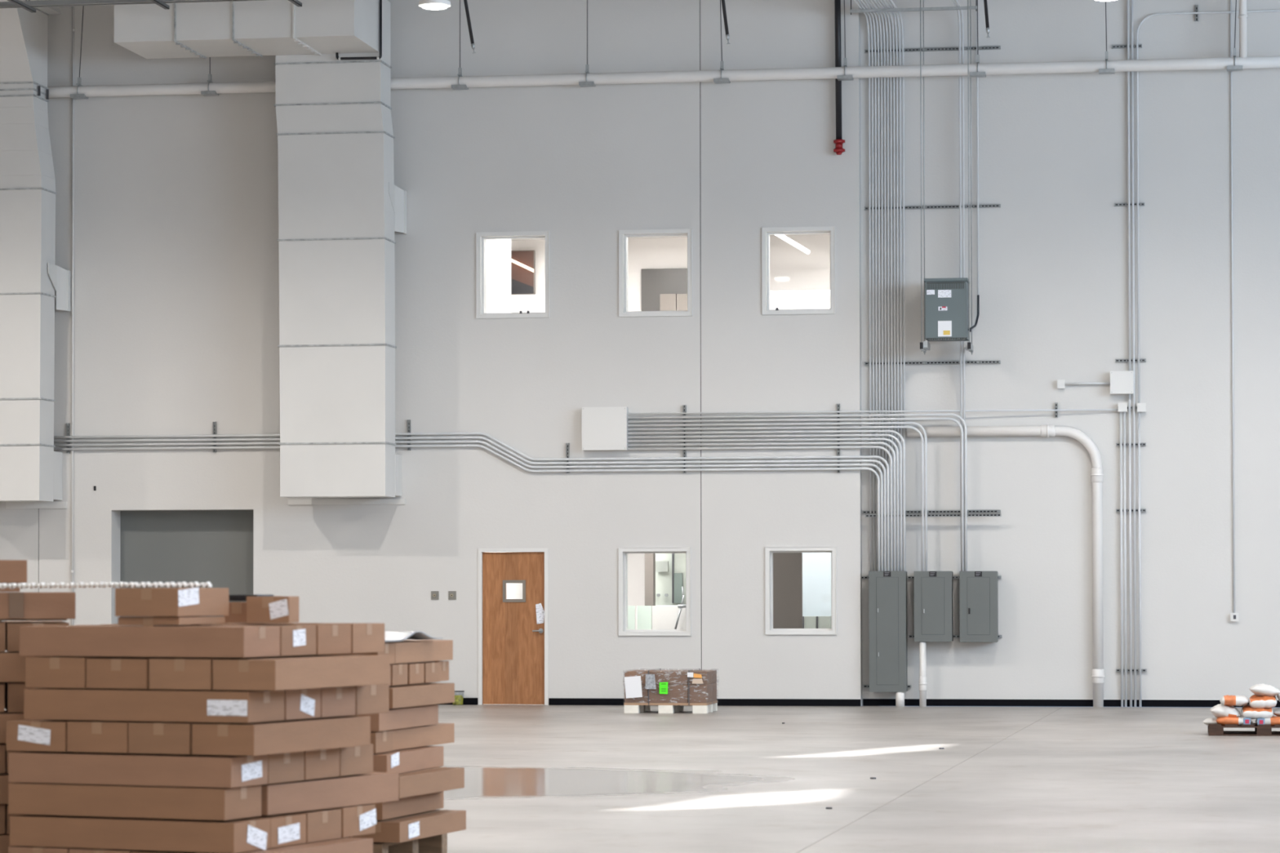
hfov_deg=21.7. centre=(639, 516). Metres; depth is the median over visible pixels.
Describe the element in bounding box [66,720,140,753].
cardboard box
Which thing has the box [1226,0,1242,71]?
hanger
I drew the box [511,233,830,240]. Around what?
ceiling
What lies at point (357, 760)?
cardboard box
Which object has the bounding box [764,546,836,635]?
window
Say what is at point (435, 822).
cardboard box
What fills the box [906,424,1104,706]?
pipe
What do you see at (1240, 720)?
bag
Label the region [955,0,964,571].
conduit
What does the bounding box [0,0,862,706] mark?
wall
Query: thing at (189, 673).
cardboard box
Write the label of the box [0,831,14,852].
cardboard box
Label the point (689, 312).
window
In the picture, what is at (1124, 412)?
conduit
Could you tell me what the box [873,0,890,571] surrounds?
conduit
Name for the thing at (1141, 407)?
junction box
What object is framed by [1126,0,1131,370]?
conduit
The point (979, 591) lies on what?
electrical panel
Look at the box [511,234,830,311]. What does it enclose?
wall
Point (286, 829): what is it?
cardboard box
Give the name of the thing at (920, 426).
conduit
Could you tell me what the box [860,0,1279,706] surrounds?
wall
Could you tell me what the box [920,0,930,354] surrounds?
bracket
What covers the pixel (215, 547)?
roll-up door
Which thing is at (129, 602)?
cardboard box
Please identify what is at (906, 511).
channel
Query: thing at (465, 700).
baseboard
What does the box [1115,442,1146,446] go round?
channel
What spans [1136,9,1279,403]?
conduit
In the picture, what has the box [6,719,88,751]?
cardboard box
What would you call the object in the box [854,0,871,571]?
conduit
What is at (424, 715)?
cardboard box
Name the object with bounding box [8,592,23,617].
band
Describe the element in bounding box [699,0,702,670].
trim
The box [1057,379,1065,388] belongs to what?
junction box
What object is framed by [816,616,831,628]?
cabinet
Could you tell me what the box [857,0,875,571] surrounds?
conduit
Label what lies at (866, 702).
baseboard
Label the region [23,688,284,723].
cardboard box
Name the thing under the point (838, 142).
pipe
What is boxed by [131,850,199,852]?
cardboard box
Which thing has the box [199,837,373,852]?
cardboard box
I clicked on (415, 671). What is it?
cardboard box
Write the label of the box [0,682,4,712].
cardboard box
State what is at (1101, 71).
hanger
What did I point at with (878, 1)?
conduit
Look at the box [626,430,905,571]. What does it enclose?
conduit
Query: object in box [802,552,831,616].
window
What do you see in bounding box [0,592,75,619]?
cardboard box
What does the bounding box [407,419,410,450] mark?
channel
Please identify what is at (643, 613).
screen panel
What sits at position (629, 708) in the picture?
pallet
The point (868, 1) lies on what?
conduit
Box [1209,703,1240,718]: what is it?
bag
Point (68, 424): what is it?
channel
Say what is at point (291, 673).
cardboard box
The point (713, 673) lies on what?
carton
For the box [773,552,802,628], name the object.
wall
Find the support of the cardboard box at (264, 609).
on the cardboard box at (330, 638)
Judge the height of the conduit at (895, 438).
1.894 m
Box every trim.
[38,508,39,621]
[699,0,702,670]
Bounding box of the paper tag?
[535,603,544,624]
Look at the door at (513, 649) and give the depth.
46.57 m
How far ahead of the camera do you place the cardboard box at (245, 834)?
17.10 m
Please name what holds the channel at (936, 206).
attached to the wall at (1053, 258)
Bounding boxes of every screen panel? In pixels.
[627,605,635,629]
[635,605,651,629]
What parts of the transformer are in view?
data plate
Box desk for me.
[652,605,685,629]
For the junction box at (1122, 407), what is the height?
0.120 m
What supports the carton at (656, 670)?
on the carton
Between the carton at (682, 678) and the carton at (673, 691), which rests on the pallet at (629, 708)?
the carton at (673, 691)
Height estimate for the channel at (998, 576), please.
0.041 m
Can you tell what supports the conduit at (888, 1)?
attached to the wall at (1053, 258)
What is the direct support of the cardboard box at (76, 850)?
on the wooden pallet
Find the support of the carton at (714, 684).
on the pallet at (629, 708)
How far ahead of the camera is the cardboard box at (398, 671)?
19.90 m
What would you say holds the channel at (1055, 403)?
attached to the wall at (1053, 258)
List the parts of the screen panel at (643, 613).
frame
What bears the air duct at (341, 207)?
attached to the wall at (176, 246)
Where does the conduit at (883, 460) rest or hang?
attached to the wall at (176, 246)
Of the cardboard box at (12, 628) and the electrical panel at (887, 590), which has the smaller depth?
the cardboard box at (12, 628)
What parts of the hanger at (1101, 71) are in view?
rod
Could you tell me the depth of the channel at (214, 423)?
47.25 m
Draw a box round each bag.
[1202,717,1217,725]
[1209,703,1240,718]
[1216,715,1251,725]
[1219,694,1248,706]
[1240,704,1273,719]
[1248,683,1279,696]
[1248,694,1276,708]
[1254,715,1279,726]
[1272,707,1279,716]
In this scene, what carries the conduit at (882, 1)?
attached to the wall at (1053, 258)
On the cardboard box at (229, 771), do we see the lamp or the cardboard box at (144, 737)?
the cardboard box at (144, 737)
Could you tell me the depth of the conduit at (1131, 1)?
45.39 m
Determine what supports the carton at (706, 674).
on the carton at (697, 696)
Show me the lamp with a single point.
(426, 4)
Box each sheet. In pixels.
[228,594,273,600]
[384,631,442,641]
[624,675,642,698]
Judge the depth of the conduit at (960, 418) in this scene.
45.73 m
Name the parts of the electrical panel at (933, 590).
door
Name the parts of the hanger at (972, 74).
rod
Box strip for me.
[0,582,212,589]
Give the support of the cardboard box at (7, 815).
on the cardboard box at (4, 838)
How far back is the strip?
17.44 m
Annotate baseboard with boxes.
[438,697,477,704]
[548,697,860,706]
[862,698,1279,707]
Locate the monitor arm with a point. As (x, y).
(682, 606)
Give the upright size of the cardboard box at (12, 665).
0.161 m
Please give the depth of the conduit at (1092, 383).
45.48 m
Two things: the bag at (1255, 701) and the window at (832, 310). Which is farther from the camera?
the window at (832, 310)
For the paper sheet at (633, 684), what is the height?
0.295 m
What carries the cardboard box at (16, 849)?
on the wooden pallet
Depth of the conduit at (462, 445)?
46.39 m
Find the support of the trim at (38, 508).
attached to the wall at (176, 246)
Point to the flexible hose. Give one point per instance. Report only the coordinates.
(978, 295)
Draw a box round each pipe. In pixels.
[47,0,1279,97]
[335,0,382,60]
[833,0,844,155]
[895,692,904,706]
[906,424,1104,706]
[918,641,927,706]
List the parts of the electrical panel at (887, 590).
door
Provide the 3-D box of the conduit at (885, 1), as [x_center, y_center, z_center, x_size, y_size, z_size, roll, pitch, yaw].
[3.116,-3.132,43.809,0.040,7.700,4.359,0,-1,11]
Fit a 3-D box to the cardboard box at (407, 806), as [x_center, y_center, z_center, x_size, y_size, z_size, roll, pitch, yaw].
[-1.501,1.725,20.052,0.300,0.124,1.101,0,-1,16]
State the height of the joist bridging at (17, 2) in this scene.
0.045 m
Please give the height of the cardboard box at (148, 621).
0.062 m
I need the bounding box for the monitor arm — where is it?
[674,595,685,629]
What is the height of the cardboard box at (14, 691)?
0.161 m
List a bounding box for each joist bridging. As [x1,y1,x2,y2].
[7,0,35,12]
[149,0,169,8]
[288,0,302,6]
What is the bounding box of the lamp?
[417,0,451,9]
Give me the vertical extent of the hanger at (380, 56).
1.191 m
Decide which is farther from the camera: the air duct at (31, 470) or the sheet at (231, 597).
the air duct at (31, 470)
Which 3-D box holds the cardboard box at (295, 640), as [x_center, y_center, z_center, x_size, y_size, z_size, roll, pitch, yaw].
[-2.391,0.652,17.625,1.354,0.155,0.365,-1,-1,24]
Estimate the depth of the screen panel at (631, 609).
48.71 m
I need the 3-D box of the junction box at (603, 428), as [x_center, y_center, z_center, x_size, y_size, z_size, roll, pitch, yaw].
[-0.485,-1.222,46.311,0.630,0.598,0.162,0,-1,9]
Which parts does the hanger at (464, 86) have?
rod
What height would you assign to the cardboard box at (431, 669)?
0.122 m
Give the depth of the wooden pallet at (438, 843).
20.09 m
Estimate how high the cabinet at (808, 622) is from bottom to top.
1.205 m
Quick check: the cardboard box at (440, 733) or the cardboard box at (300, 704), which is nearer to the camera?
the cardboard box at (300, 704)
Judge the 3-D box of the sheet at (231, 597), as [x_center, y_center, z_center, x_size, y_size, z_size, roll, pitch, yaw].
[-2.117,0.440,18.087,0.200,0.035,0.180,-1,-1,24]
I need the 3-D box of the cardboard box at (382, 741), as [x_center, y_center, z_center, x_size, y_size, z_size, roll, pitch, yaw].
[-2.046,1.331,19.801,1.123,0.125,0.300,0,-1,15]
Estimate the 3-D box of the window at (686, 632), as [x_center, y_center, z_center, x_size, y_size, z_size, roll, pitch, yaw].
[0.215,1.039,46.297,1.010,1.225,0.178,0,-1,9]
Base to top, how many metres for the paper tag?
0.293 m
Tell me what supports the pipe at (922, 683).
on the floor
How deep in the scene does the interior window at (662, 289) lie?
50.85 m
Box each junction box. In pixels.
[582,406,628,450]
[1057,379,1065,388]
[1110,370,1133,394]
[1118,403,1127,412]
[1137,403,1146,412]
[1230,613,1238,621]
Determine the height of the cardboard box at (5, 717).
0.159 m
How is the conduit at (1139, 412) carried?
attached to the junction box at (1141, 407)
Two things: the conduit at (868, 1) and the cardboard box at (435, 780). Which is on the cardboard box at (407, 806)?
the cardboard box at (435, 780)
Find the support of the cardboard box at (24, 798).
on the cardboard box at (245, 834)
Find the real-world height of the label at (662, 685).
0.156 m
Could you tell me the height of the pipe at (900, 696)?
0.222 m
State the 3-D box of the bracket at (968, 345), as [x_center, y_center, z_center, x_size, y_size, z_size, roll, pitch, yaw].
[4.453,-5.314,45.286,0.097,6.193,0.635,0,-1,9]
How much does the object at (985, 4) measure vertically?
2.660 m
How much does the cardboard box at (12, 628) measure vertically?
0.158 m
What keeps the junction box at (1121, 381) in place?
attached to the wall at (1053, 258)
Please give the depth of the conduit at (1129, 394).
45.35 m
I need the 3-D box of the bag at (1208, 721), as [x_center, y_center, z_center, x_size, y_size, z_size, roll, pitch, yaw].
[6.359,2.276,36.944,0.246,0.095,0.420,0,-1,9]
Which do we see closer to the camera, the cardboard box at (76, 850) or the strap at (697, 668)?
the cardboard box at (76, 850)
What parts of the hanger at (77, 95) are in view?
rod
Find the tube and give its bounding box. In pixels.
[775,234,809,253]
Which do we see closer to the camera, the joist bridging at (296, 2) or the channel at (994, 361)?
the joist bridging at (296, 2)
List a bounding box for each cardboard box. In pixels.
[0,560,26,582]
[0,582,19,592]
[0,591,66,621]
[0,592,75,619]
[0,621,5,652]
[0,651,42,682]
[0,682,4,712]
[0,711,32,742]
[0,742,5,773]
[0,772,17,804]
[0,804,4,834]
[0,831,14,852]
[3,620,69,651]
[4,682,38,712]
[4,742,25,773]
[4,804,22,834]
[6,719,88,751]
[8,751,267,788]
[8,782,261,820]
[8,845,75,852]
[9,814,270,852]
[19,625,279,657]
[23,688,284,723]
[25,656,125,688]
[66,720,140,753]
[69,848,141,852]
[80,624,315,656]
[86,657,187,688]
[115,587,228,616]
[115,623,351,654]
[118,616,225,626]
[128,721,208,754]
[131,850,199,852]
[149,654,328,689]
[191,715,370,755]
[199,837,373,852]
[213,654,389,690]
[223,601,246,622]
[225,622,384,653]
[246,595,298,622]
[249,813,306,848]
[261,771,399,815]
[267,751,304,784]
[284,688,320,719]
[285,808,341,843]
[304,748,339,780]
[320,686,355,717]
[328,643,395,664]
[328,804,376,838]
[339,743,373,776]
[351,704,438,731]
[352,809,466,843]
[355,684,389,715]
[370,730,392,753]
[373,746,444,773]
[373,791,444,820]
[384,640,453,663]
[389,664,391,685]
[389,682,454,708]
[389,723,454,750]
[390,663,407,685]
[399,767,464,798]
[406,662,439,683]
[406,663,423,684]
[431,661,448,681]
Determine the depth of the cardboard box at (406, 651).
20.35 m
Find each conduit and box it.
[53,431,889,571]
[53,435,886,571]
[53,440,883,571]
[53,444,879,571]
[71,5,75,625]
[626,413,967,571]
[626,417,964,571]
[626,422,927,571]
[626,425,924,571]
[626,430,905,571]
[626,433,902,571]
[626,437,899,571]
[626,441,896,571]
[626,445,893,571]
[627,408,1118,414]
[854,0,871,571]
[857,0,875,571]
[860,0,877,571]
[863,0,880,571]
[866,0,884,571]
[870,0,887,571]
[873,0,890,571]
[876,0,893,467]
[880,0,896,487]
[883,0,899,525]
[886,0,902,544]
[889,0,906,571]
[951,0,962,571]
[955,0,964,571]
[976,11,978,294]
[1065,382,1110,385]
[1119,411,1123,706]
[1123,411,1127,706]
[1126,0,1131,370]
[1128,393,1132,706]
[1130,0,1136,706]
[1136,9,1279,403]
[1137,411,1141,706]
[1229,0,1235,613]
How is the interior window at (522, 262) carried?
in the wall at (791, 268)
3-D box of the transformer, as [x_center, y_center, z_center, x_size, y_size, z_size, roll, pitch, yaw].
[4.175,-2.802,45.316,0.590,0.835,0.560,0,-1,9]
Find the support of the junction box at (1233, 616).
attached to the wall at (1053, 258)
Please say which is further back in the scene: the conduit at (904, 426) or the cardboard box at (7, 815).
the conduit at (904, 426)
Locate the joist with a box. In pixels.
[0,0,260,8]
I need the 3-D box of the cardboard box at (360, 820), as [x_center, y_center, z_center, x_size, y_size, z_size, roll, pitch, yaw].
[-2.135,1.653,18.319,1.354,0.161,0.371,-1,-1,24]
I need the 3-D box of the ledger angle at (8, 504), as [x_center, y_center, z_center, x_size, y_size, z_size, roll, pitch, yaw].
[-8.627,-0.165,47.661,0.905,0.095,0.030,0,-1,9]
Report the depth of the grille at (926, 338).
45.06 m
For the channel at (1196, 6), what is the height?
0.219 m
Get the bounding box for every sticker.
[692,679,703,684]
[693,673,702,678]
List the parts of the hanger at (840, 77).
rod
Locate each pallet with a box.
[373,833,447,852]
[624,700,717,713]
[1208,721,1279,736]
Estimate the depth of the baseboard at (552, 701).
45.99 m
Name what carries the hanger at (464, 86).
hanging from the ceiling
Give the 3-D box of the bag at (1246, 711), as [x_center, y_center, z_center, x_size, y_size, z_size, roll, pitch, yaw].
[6.804,2.155,36.745,0.352,0.166,0.416,0,-1,8]
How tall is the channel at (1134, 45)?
0.041 m
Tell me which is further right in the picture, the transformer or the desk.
the transformer
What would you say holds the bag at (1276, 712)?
on the bag at (1273, 721)
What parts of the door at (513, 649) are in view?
vision frame, lever handle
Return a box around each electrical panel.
[868,571,907,692]
[914,571,953,641]
[959,571,998,642]
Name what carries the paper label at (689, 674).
attached to the wrap
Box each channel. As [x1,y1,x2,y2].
[66,422,70,453]
[213,422,216,452]
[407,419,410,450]
[565,443,569,473]
[682,404,686,473]
[836,404,839,473]
[861,575,1001,578]
[862,510,1000,513]
[862,684,911,688]
[864,45,1000,53]
[864,204,1000,209]
[864,360,1000,364]
[865,513,1001,517]
[908,635,1001,638]
[1054,402,1057,417]
[1111,44,1142,48]
[1114,202,1144,206]
[1115,358,1146,362]
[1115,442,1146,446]
[1115,508,1146,511]
[1115,669,1146,671]
[1195,4,1198,21]
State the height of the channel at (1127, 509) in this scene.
0.041 m
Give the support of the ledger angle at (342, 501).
attached to the wall at (176, 246)
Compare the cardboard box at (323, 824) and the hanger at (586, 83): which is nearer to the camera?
the cardboard box at (323, 824)
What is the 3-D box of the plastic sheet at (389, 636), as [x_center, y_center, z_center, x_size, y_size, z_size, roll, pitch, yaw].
[-1.669,0.719,20.033,0.621,0.059,1.150,0,-1,16]
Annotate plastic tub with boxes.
[452,690,464,705]
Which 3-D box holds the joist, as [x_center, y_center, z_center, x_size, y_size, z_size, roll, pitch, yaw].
[-3.304,-7.567,42.925,47.970,1.719,0.160,0,-1,9]
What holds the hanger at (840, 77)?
hanging from the ceiling
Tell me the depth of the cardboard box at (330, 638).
17.70 m
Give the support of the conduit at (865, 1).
attached to the wall at (1053, 258)
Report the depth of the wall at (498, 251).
48.93 m
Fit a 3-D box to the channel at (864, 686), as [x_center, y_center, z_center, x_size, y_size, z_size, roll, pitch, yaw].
[3.402,2.338,45.880,0.662,0.041,0.041,0,-1,9]
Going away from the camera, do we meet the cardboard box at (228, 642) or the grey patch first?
the cardboard box at (228, 642)
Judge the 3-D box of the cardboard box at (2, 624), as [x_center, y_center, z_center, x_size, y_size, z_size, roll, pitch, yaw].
[-3.759,0.671,18.777,0.335,0.161,1.184,0,-1,-12]
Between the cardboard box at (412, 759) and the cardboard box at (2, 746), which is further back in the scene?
the cardboard box at (412, 759)
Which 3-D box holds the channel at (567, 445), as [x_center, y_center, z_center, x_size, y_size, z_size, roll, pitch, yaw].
[-1.007,-0.816,46.449,0.041,0.418,0.041,0,-1,9]
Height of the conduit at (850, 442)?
1.785 m
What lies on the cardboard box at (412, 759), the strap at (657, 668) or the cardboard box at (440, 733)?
the cardboard box at (440, 733)
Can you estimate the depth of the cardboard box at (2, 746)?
18.22 m
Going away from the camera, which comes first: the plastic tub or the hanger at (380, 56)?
the hanger at (380, 56)
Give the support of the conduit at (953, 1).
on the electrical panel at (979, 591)
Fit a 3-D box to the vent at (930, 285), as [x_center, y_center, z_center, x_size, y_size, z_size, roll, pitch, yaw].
[4.133,-3.128,45.067,0.510,0.095,0.005,0,-1,9]
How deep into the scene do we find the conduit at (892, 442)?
45.82 m
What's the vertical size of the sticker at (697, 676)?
0.060 m
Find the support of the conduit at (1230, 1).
attached to the wall at (1053, 258)
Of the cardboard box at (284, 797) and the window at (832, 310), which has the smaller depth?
the cardboard box at (284, 797)
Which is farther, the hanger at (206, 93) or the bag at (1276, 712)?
the hanger at (206, 93)
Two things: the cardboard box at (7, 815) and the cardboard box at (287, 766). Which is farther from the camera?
the cardboard box at (7, 815)
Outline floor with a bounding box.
[4,704,1279,852]
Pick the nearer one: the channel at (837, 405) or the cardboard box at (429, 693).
the cardboard box at (429, 693)
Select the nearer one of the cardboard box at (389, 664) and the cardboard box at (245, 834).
the cardboard box at (245, 834)
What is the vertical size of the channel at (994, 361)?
0.041 m
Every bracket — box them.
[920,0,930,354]
[964,0,973,354]
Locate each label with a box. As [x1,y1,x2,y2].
[659,682,667,693]
[687,672,693,677]
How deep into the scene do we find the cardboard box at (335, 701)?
17.66 m
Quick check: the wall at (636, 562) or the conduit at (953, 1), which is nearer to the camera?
the conduit at (953, 1)
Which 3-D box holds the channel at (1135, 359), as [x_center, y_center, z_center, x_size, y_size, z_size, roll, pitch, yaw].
[6.689,-2.131,45.447,0.414,0.041,0.041,0,-1,9]
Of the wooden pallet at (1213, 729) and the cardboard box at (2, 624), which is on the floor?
the wooden pallet at (1213, 729)
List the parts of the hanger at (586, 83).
rod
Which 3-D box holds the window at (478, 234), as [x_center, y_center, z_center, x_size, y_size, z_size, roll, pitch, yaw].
[-1.768,-3.383,46.706,1.038,1.209,0.178,0,-1,9]
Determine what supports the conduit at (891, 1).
attached to the wall at (1053, 258)
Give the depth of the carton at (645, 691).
43.39 m
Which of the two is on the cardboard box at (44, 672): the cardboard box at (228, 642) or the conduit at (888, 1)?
the cardboard box at (228, 642)
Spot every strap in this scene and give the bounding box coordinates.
[648,668,661,705]
[688,668,700,705]
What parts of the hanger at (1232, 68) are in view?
rod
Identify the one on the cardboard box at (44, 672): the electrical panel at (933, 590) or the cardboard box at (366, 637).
the cardboard box at (366, 637)
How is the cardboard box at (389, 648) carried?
on the cardboard box at (389, 664)
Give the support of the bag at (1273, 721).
on the wooden pallet at (1213, 729)
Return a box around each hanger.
[70,5,88,98]
[200,57,218,96]
[451,0,468,89]
[578,0,595,86]
[713,0,730,83]
[836,0,853,80]
[969,0,986,77]
[1098,0,1114,74]
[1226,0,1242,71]
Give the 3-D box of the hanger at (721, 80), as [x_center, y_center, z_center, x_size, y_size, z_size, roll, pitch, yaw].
[1.129,-7.183,45.986,0.210,2.394,0.190,0,-1,9]
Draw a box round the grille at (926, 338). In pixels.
[924,337,967,340]
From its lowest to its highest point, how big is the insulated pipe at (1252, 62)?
1.563 m
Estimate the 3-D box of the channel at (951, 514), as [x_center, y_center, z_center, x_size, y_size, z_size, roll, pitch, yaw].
[4.011,-0.017,45.627,1.860,0.041,0.041,0,-1,9]
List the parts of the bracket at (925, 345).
rod, rod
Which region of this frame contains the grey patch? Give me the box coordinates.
[645,674,656,688]
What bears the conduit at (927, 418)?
attached to the wall at (176, 246)
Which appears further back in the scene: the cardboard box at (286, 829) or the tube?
the tube
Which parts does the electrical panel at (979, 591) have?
door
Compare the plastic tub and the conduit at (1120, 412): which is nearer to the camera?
the conduit at (1120, 412)
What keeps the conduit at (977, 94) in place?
attached to the wall at (1053, 258)
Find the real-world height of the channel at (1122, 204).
0.041 m
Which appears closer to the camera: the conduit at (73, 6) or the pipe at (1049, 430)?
the pipe at (1049, 430)
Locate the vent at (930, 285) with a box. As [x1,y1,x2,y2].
[926,281,964,288]
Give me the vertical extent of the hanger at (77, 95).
2.380 m
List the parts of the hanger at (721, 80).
rod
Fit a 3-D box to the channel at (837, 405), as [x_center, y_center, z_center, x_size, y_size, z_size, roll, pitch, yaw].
[2.731,-1.076,45.856,0.041,0.955,0.041,0,-1,9]
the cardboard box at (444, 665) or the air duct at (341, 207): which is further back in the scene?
the air duct at (341, 207)
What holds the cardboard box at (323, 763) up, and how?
on the cardboard box at (284, 797)
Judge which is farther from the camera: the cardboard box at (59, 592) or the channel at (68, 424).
the channel at (68, 424)
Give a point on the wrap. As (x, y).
(642, 668)
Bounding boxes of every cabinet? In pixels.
[802,616,816,628]
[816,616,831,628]
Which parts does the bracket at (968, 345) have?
rod, rod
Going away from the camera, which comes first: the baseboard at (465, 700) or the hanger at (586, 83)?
the hanger at (586, 83)
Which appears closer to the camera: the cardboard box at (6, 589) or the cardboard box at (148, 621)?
the cardboard box at (148, 621)
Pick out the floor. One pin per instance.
(539, 778)
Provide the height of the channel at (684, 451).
0.943 m
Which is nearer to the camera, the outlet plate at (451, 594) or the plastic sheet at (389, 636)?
the plastic sheet at (389, 636)
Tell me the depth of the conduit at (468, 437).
46.36 m
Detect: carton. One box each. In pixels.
[624,671,650,684]
[624,684,648,702]
[648,671,692,684]
[648,684,688,702]
[656,670,695,671]
[688,671,711,684]
[688,683,711,702]
[695,670,716,683]
[711,682,716,701]
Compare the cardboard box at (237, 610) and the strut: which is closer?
the cardboard box at (237, 610)
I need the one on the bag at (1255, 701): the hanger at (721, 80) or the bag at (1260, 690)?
the bag at (1260, 690)
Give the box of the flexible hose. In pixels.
[968,294,979,332]
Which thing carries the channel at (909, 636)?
attached to the wall at (1053, 258)
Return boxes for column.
[644,553,655,629]
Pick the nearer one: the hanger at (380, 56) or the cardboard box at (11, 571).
the cardboard box at (11, 571)
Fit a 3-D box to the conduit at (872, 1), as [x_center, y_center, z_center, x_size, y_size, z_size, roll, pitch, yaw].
[2.948,-3.132,43.836,0.040,7.700,4.359,0,-1,11]
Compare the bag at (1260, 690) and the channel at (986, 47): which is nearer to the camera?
the bag at (1260, 690)
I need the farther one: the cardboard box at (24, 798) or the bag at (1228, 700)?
the bag at (1228, 700)
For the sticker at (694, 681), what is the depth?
43.23 m
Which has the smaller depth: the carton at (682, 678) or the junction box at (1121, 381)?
the carton at (682, 678)
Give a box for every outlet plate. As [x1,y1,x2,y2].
[431,591,439,599]
[448,591,456,599]
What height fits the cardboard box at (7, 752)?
0.159 m
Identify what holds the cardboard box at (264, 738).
on the cardboard box at (287, 766)
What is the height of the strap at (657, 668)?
0.452 m
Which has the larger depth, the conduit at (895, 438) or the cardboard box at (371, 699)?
the conduit at (895, 438)
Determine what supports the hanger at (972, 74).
hanging from the ceiling
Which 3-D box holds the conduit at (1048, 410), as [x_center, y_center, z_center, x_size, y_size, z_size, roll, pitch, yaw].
[3.175,-1.443,45.807,6.786,0.024,0.120,0,-1,7]
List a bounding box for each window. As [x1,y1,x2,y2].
[475,231,549,318]
[511,249,534,294]
[618,228,692,316]
[618,546,690,635]
[641,268,687,311]
[761,226,835,315]
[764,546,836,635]
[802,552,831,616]
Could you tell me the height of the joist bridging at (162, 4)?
0.045 m
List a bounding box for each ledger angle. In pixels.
[5,501,66,508]
[288,498,405,504]
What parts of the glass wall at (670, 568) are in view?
frame, dark panel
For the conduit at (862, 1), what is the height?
7.700 m
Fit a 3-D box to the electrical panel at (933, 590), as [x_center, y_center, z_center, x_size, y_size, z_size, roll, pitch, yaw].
[4.020,1.228,45.621,0.518,0.964,0.320,0,-1,9]
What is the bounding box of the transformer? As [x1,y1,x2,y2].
[924,277,968,341]
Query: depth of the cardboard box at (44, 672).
17.30 m
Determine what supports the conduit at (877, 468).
attached to the wall at (176, 246)
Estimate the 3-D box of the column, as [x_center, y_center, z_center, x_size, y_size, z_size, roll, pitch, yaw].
[0.149,1.084,49.385,0.130,3.200,0.200,0,-1,9]
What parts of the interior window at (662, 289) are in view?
pane, pane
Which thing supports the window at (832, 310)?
in the wall at (176, 246)
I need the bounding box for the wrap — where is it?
[622,668,718,703]
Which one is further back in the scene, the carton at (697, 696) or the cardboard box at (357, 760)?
the carton at (697, 696)
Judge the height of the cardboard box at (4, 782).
0.155 m
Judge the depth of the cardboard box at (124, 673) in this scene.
17.14 m
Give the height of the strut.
1.574 m
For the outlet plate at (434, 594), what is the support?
attached to the wall at (176, 246)
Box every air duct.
[0,0,71,502]
[114,0,407,497]
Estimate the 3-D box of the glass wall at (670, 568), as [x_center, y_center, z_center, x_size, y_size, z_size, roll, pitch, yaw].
[0.488,1.114,49.628,0.603,3.150,0.212,0,-1,9]
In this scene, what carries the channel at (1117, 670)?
attached to the wall at (1053, 258)
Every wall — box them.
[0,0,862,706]
[484,551,644,629]
[486,239,511,313]
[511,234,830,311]
[655,553,685,605]
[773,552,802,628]
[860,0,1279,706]
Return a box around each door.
[120,510,253,617]
[478,547,548,705]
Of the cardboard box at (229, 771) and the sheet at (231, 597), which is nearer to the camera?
the cardboard box at (229, 771)
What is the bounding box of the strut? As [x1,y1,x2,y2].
[849,0,977,14]
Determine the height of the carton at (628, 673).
0.159 m
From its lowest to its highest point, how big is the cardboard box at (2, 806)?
0.161 m
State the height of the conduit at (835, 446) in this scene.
1.731 m

